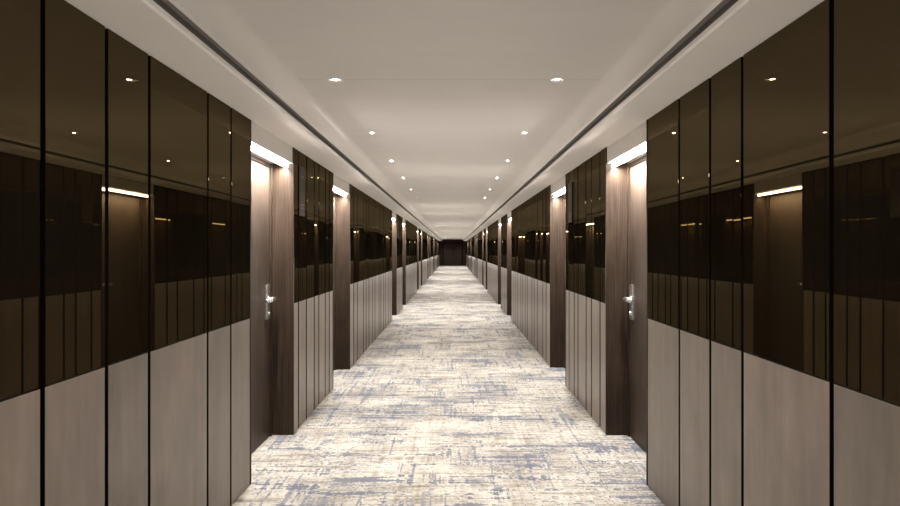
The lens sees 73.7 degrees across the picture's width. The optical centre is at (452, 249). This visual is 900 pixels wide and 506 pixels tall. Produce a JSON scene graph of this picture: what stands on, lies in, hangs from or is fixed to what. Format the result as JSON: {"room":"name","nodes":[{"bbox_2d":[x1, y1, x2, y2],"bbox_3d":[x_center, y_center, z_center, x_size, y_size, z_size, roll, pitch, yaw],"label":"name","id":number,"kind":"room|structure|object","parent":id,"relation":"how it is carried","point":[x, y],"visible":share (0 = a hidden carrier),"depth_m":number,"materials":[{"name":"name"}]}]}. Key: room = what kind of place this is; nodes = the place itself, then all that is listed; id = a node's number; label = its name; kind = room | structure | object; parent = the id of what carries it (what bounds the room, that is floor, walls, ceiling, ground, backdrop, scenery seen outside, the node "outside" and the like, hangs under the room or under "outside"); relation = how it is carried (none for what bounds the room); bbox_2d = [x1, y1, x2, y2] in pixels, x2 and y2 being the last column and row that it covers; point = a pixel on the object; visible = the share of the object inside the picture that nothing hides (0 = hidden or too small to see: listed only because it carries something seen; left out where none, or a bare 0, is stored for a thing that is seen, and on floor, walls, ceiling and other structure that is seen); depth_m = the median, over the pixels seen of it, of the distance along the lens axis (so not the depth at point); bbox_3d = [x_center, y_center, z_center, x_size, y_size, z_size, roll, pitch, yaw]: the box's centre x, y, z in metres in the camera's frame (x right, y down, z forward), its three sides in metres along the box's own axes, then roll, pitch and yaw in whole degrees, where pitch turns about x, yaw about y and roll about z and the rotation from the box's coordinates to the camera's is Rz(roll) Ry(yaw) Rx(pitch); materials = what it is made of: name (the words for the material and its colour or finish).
{"room":"hotel corridor","nodes":[
{"label":"hotel corridor","id":0,"kind":"room"},
{"bbox_2d":[0,0,438,505],"bbox_3d":[-1.455,0.333,26.800,0.340,2.335,60.800,0,0,0],"label":"wall","id":1,"kind":"structure","parent":0,"point":[125,182],"depth_m":2.43,"materials":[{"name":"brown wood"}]},
{"bbox_2d":[250,120,293,484],"bbox_3d":[-1.411,0.334,4.357,0.237,2.333,1.053,0,0,0],"label":"door","id":2,"kind":"structure","parent":1,"relation":"in","point":[271,183],"depth_m":4.80,"materials":[{"name":"brown wood"}]},
{"bbox_2d":[251,145,287,166],"bbox_3d":[-1.357,-0.685,4.357,0.037,0.030,1.011,0,0,0],"label":"led light bar","id":3,"kind":"object","parent":2,"relation":"attached to","point":[253,148],"visible":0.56,"depth_m":4.36,"materials":[{"name":"white plastic"}]},
{"bbox_2d":[333,173,349,370],"bbox_3d":[-1.411,0.334,7.010,0.237,2.333,1.078,0,0,0],"label":"door","id":4,"kind":"structure","parent":1,"relation":"in","point":[341,204],"depth_m":7.53,"materials":[{"name":"brown wood"}]},
{"bbox_2d":[333,187,345,196],"bbox_3d":[-1.357,-0.685,7.010,0.037,0.030,1.036,0,0,0],"label":"led light bar","id":5,"kind":"object","parent":4,"relation":"attached to","point":[334,189],"visible":0.58,"depth_m":7.09,"materials":[{"name":"white plastic"}]},
{"bbox_2d":[391,211,396,314],"bbox_3d":[-1.411,0.334,13.258,0.237,2.333,1.053,0,0,0],"label":"door","id":6,"kind":"structure","parent":1,"relation":"in","point":[394,215],"depth_m":13.76,"materials":[{"name":"brown wood"}]},
{"bbox_2d":[402,217,405,308],"bbox_3d":[-1.411,0.334,15.910,0.237,2.333,1.078,0,0,0],"label":"door","id":7,"kind":"structure","parent":1,"relation":"in","point":[403,219],"depth_m":16.43,"materials":[{"name":"brown wood"}]},
{"bbox_2d":[417,227,418,289],"bbox_3d":[-1.411,0.334,22.157,0.237,2.333,1.053,0,0,0],"label":"door","id":8,"kind":"structure","parent":1,"relation":"in","point":[417,227],"depth_m":22.66,"materials":[{"name":"brown wood"}]},
{"bbox_2d":[421,230,421,285],"bbox_3d":[-1.411,0.334,24.810,0.237,2.333,1.078,0,0,0],"label":"door","id":9,"kind":"structure","parent":1,"relation":"in","point":[421,230],"depth_m":25.33,"materials":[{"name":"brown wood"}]},
{"bbox_2d":[433,238,433,271],"bbox_3d":[-1.411,0.334,39.958,0.237,2.333,1.053,0,0,0],"label":"door","id":10,"kind":"structure","parent":1,"relation":"in","point":[433,238],"depth_m":40.46,"materials":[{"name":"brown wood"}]},
{"bbox_2d":[65,0,823,240],"bbox_3d":[-0.028,-0.993,26.800,3.195,0.315,60.800,0,0,0],"label":"ceiling","id":11,"kind":"structure","parent":0,"point":[447,91],"depth_m":3.20,"materials":[{"name":"paint"}]},
{"bbox_2d":[232,266,664,505],"bbox_3d":[-0.028,1.540,26.800,3.195,0.080,60.800,0,0,0],"label":"floor","id":12,"kind":"structure","parent":0,"point":[451,404],"depth_m":4.99,"materials":[{"name":"carpet"}]},
{"bbox_2d":[439,240,465,265],"bbox_3d":[-0.028,0.175,57.276,3.195,2.650,0.149,0,0,0],"label":"wall","id":13,"kind":"structure","parent":0,"point":[443,241],"depth_m":57.20,"materials":[{"name":"brown wood"}]},
{"bbox_2d":[443,243,462,265],"bbox_3d":[-0.030,0.400,57.175,1.900,2.200,0.050,0,0,0],"label":"door","id":14,"kind":"structure","parent":13,"relation":"in","point":[447,247],"depth_m":57.16,"materials":[{"name":"brown wood"}]},
{"bbox_2d":[466,0,899,505],"bbox_3d":[1.400,0.333,26.800,0.340,2.335,60.800,0,0,0],"label":"wall","id":15,"kind":"structure","parent":0,"point":[774,181],"depth_m":2.37,"materials":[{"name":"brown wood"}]},
{"bbox_2d":[470,238,470,270],"bbox_3d":[1.357,0.334,42.730,0.237,2.333,1.078,0,0,0],"label":"door","id":16,"kind":"structure","parent":15,"relation":"in","point":[470,238],"depth_m":43.25,"materials":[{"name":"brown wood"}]},
{"bbox_2d":[471,238,471,271],"bbox_3d":[1.357,0.334,39.950,0.237,2.333,1.048,0,0,0],"label":"door","id":17,"kind":"structure","parent":15,"relation":"in","point":[471,238],"depth_m":40.45,"materials":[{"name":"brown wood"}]},
{"bbox_2d":[482,230,483,286],"bbox_3d":[1.357,0.334,24.930,0.237,2.333,1.078,0,0,0],"label":"door","id":18,"kind":"structure","parent":15,"relation":"in","point":[482,230],"depth_m":24.39,"materials":[{"name":"brown wood"}]},
{"bbox_2d":[486,228,486,289],"bbox_3d":[1.357,0.334,22.150,0.237,2.333,1.048,0,0,0],"label":"door","id":19,"kind":"structure","parent":15,"relation":"in","point":[486,228],"depth_m":22.65,"materials":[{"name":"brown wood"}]},
{"bbox_2d":[498,218,500,303],"bbox_3d":[1.357,0.334,16.030,0.237,2.333,1.078,0,0,0],"label":"door","id":20,"kind":"structure","parent":15,"relation":"in","point":[499,220],"depth_m":16.55,"materials":[{"name":"brown wood"}]},
{"bbox_2d":[507,212,511,320],"bbox_3d":[1.357,0.334,13.250,0.237,2.333,1.048,0,0,0],"label":"door","id":21,"kind":"structure","parent":15,"relation":"in","point":[509,271],"depth_m":13.75,"materials":[{"name":"brown wood"}]},
{"bbox_2d":[550,174,566,385],"bbox_3d":[1.357,0.334,7.130,0.237,2.333,1.078,0,0,0],"label":"door","id":22,"kind":"structure","parent":15,"relation":"in","point":[558,289],"depth_m":7.65,"materials":[{"name":"brown wood"}]},
{"bbox_2d":[554,189,564,196],"bbox_3d":[1.302,-0.685,7.130,0.037,0.030,1.036,0,0,0],"label":"led light bar","id":23,"kind":"object","parent":22,"relation":"attached to","point":[562,191],"visible":0.57,"depth_m":7.24,"materials":[{"name":"white plastic"}]},
{"bbox_2d":[605,119,647,484],"bbox_3d":[1.357,0.334,4.350,0.237,2.333,1.048,0,0,0],"label":"door","id":24,"kind":"structure","parent":15,"relation":"in","point":[626,184],"depth_m":4.82,"materials":[{"name":"brown wood"}]},
{"bbox_2d":[612,145,645,166],"bbox_3d":[1.302,-0.685,4.350,0.037,0.030,1.006,0,0,0],"label":"led light bar","id":25,"kind":"object","parent":24,"relation":"attached to","point":[642,149],"visible":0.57,"depth_m":4.37,"materials":[{"name":"white plastic"}]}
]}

